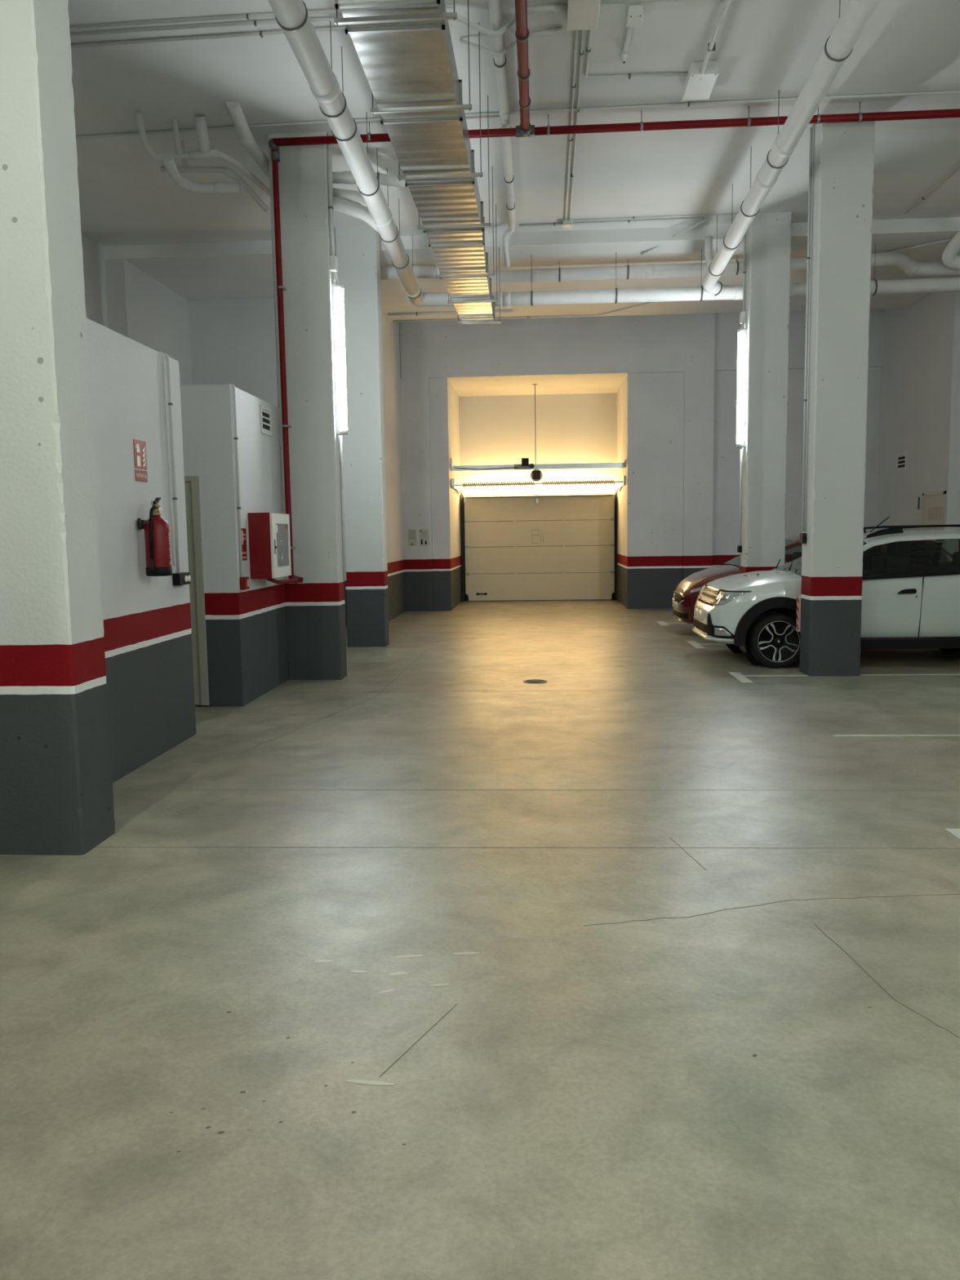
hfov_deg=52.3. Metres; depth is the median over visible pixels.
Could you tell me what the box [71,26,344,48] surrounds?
conduit
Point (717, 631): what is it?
fog lamp
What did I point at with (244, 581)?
button
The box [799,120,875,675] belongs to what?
concrete pillar
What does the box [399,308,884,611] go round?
wall
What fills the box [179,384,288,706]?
wall
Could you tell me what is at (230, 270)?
ceiling
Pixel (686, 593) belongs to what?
car
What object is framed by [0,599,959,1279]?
floor
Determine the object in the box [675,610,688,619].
grille
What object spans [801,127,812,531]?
conduit
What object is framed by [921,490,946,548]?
door
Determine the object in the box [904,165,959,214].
conduit
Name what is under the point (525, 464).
control box
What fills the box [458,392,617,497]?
wall
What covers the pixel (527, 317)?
conduit
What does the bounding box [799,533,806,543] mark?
sensor box
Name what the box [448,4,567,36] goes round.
conduit
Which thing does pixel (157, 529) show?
fire extinguisher
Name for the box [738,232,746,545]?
conduit
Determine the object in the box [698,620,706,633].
grille
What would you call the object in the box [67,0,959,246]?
ceiling
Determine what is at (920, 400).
wall
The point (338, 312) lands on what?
tube light
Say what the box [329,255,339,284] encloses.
junction box
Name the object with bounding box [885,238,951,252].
conduit
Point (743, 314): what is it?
junction box
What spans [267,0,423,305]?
drain pipe
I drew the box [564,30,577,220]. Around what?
conduit
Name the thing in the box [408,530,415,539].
print
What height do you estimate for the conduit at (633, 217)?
0.024 m
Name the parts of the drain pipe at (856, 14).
hanger rod, hanger rod, hanger rod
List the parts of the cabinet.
door, pane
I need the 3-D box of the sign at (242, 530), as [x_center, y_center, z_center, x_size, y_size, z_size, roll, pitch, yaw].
[-2.111,-0.855,8.736,0.006,0.285,0.170,0,6,4]
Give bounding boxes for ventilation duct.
[333,0,501,324]
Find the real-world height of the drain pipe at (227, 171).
0.516 m
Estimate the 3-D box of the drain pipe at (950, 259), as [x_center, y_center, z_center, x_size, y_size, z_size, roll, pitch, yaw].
[8.174,-5.171,12.332,4.167,0.678,1.459,0,6,4]
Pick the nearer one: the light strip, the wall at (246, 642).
the wall at (246, 642)
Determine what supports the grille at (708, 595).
attached to the car at (911, 602)
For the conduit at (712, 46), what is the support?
attached to the ceiling at (764, 47)
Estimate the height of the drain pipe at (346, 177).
0.363 m
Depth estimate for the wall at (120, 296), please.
13.66 m
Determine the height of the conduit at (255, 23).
0.030 m
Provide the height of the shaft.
0.098 m
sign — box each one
[133,439,147,482]
[240,528,247,560]
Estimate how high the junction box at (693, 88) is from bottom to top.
0.106 m
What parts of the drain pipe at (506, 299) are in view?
hanger rod, hanger rod, hanger rod, hanger rod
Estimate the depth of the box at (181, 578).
7.07 m
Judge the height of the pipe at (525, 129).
4.435 m
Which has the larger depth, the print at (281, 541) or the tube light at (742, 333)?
the tube light at (742, 333)
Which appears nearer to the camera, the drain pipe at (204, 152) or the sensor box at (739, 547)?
the drain pipe at (204, 152)
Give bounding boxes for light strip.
[466,483,613,496]
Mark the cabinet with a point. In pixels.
(269, 543)
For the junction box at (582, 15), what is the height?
0.096 m
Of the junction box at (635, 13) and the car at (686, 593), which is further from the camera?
the car at (686, 593)
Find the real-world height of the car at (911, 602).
1.682 m
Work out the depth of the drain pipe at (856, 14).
8.16 m
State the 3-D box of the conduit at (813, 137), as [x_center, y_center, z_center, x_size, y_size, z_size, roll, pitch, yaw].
[3.312,-3.094,9.835,0.015,3.980,0.016,0,6,4]
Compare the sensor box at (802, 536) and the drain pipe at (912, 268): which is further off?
the drain pipe at (912, 268)
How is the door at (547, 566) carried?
in the wall at (673, 377)
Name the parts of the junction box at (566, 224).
lid, casing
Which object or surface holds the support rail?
attached to the wall at (673, 377)
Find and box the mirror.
[786,562,797,569]
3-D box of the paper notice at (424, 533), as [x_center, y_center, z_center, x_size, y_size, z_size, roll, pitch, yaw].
[-1.088,-1.992,18.995,0.180,0.330,0.008,0,6,4]
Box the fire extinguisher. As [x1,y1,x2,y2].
[137,497,173,576]
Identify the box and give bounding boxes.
[172,572,191,585]
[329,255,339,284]
[514,457,533,469]
[562,218,573,228]
[566,0,600,31]
[626,4,644,26]
[681,61,718,100]
[737,545,742,552]
[739,311,746,328]
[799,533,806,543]
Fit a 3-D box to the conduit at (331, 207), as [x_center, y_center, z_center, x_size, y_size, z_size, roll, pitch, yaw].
[-1.462,-2.817,10.013,0.045,4.430,0.228,0,6,4]
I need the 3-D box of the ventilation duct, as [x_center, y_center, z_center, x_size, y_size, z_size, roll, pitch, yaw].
[-0.316,-4.263,8.005,0.702,1.152,10.368,0,6,4]
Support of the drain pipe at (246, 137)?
attached to the ceiling at (764, 47)
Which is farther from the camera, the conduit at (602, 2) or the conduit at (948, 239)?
the conduit at (948, 239)
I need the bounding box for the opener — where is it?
[530,383,542,503]
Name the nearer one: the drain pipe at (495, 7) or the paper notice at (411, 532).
the drain pipe at (495, 7)
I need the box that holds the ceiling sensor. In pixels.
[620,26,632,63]
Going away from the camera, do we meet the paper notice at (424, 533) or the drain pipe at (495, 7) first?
the drain pipe at (495, 7)
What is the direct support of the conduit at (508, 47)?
attached to the ceiling at (764, 47)
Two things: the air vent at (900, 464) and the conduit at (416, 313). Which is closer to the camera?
the conduit at (416, 313)
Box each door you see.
[184,475,209,705]
[451,475,625,601]
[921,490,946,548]
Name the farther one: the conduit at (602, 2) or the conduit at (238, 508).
the conduit at (238, 508)
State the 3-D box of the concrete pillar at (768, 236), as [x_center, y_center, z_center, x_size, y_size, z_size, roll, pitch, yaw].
[3.709,-2.678,12.749,0.505,5.450,0.340,0,6,4]
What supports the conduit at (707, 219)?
attached to the ceiling at (230, 270)
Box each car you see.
[671,531,952,624]
[692,516,959,667]
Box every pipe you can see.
[135,112,270,196]
[160,140,268,211]
[162,152,240,195]
[226,101,269,178]
[266,0,959,583]
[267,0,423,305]
[332,148,405,187]
[379,251,959,284]
[415,243,959,306]
[488,0,515,267]
[702,0,880,296]
[942,230,959,269]
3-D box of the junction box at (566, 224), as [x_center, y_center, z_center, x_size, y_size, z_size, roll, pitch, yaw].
[1.119,-5.314,12.479,0.128,0.076,0.148,0,6,4]
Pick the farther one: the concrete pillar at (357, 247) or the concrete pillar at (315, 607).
the concrete pillar at (357, 247)
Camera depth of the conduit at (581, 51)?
9.14 m
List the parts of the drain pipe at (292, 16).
hanger rod, hanger rod, hanger rod, hanger rod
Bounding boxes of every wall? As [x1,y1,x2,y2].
[80,231,191,385]
[85,318,195,782]
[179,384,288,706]
[188,297,405,626]
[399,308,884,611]
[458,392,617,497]
[876,291,959,554]
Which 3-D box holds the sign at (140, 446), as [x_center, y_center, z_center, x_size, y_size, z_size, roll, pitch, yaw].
[-2.251,-1.188,6.489,0.006,0.270,0.195,0,6,4]
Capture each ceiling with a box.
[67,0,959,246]
[103,217,959,322]
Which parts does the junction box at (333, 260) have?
casing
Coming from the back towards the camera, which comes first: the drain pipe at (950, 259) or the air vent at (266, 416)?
the drain pipe at (950, 259)
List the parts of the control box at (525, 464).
mounting plate, casing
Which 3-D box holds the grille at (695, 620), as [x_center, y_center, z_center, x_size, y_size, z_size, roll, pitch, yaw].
[2.582,-0.202,11.644,0.041,0.100,0.511,0,6,5]
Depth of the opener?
19.83 m
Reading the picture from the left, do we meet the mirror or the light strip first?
the light strip
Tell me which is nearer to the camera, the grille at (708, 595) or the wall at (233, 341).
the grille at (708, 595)
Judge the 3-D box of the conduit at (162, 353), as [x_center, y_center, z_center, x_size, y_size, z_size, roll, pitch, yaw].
[-2.258,-1.282,6.955,0.106,1.506,0.012,0,6,4]
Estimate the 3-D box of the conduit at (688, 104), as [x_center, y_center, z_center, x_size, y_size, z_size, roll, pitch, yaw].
[1.642,-4.984,9.161,13.803,0.039,0.138,0,6,5]
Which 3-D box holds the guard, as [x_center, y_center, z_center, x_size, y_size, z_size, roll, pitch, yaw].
[3.362,-0.283,10.322,0.026,0.385,0.084,0,6,4]
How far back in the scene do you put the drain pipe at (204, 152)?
9.30 m
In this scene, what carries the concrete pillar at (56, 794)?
on the floor
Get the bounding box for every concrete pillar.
[0,0,115,855]
[267,131,346,679]
[334,225,389,647]
[740,212,791,573]
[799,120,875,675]
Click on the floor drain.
(531, 681)
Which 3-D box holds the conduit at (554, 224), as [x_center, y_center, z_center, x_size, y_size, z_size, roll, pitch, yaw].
[1.677,-5.350,12.513,2.350,0.036,0.038,0,6,4]
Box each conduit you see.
[69,4,453,30]
[70,17,334,36]
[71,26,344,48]
[75,90,959,138]
[157,351,174,565]
[163,352,179,573]
[226,382,243,577]
[327,133,346,581]
[387,309,512,315]
[392,301,669,321]
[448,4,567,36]
[459,26,563,56]
[519,217,704,226]
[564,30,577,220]
[568,30,584,220]
[572,213,737,221]
[584,29,688,79]
[600,0,723,4]
[640,217,709,254]
[699,0,731,80]
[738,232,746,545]
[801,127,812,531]
[804,124,814,531]
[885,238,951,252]
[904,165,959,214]
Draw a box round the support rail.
[450,457,625,471]
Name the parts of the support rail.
rail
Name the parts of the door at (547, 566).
guide rail, panel, panel, panel, panel, guide rail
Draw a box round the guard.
[795,595,800,631]
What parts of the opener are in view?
hanger rod, pull arm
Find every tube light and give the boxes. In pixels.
[332,283,347,435]
[736,328,746,447]
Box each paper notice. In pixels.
[407,528,416,546]
[419,528,428,546]
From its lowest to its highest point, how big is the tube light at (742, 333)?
1.500 m
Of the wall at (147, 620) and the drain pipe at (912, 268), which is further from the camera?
the drain pipe at (912, 268)
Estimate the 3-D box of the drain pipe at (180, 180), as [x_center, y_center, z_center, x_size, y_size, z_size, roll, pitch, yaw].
[-2.749,-4.525,9.575,0.785,0.256,0.340,-5,8,-35]
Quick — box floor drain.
[523,679,546,683]
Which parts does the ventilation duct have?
hanger rail, hanger rail, hanger rail, hanger rail, hanger rail, hanger rod, hanger rail, hanger rail, hanger rod, hanger rod, hanger rod, hanger rod, hanger rod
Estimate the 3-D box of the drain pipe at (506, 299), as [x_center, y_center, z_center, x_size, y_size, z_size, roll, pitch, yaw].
[4.701,-4.965,13.155,11.204,0.680,0.233,0,6,4]
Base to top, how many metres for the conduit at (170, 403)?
1.564 m
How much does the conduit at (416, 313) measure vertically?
0.066 m
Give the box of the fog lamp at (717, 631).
[714,627,731,635]
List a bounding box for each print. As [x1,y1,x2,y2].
[280,540,283,562]
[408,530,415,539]
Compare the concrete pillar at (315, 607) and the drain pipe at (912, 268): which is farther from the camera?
the drain pipe at (912, 268)
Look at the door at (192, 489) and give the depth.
8.60 m
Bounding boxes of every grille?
[675,592,683,603]
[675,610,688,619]
[693,617,698,629]
[697,586,719,605]
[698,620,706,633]
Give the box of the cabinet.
[248,512,291,578]
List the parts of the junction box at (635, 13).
lid, casing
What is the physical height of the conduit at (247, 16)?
0.030 m
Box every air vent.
[260,404,271,436]
[896,452,906,471]
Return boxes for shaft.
[454,480,623,487]
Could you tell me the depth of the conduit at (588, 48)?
8.49 m

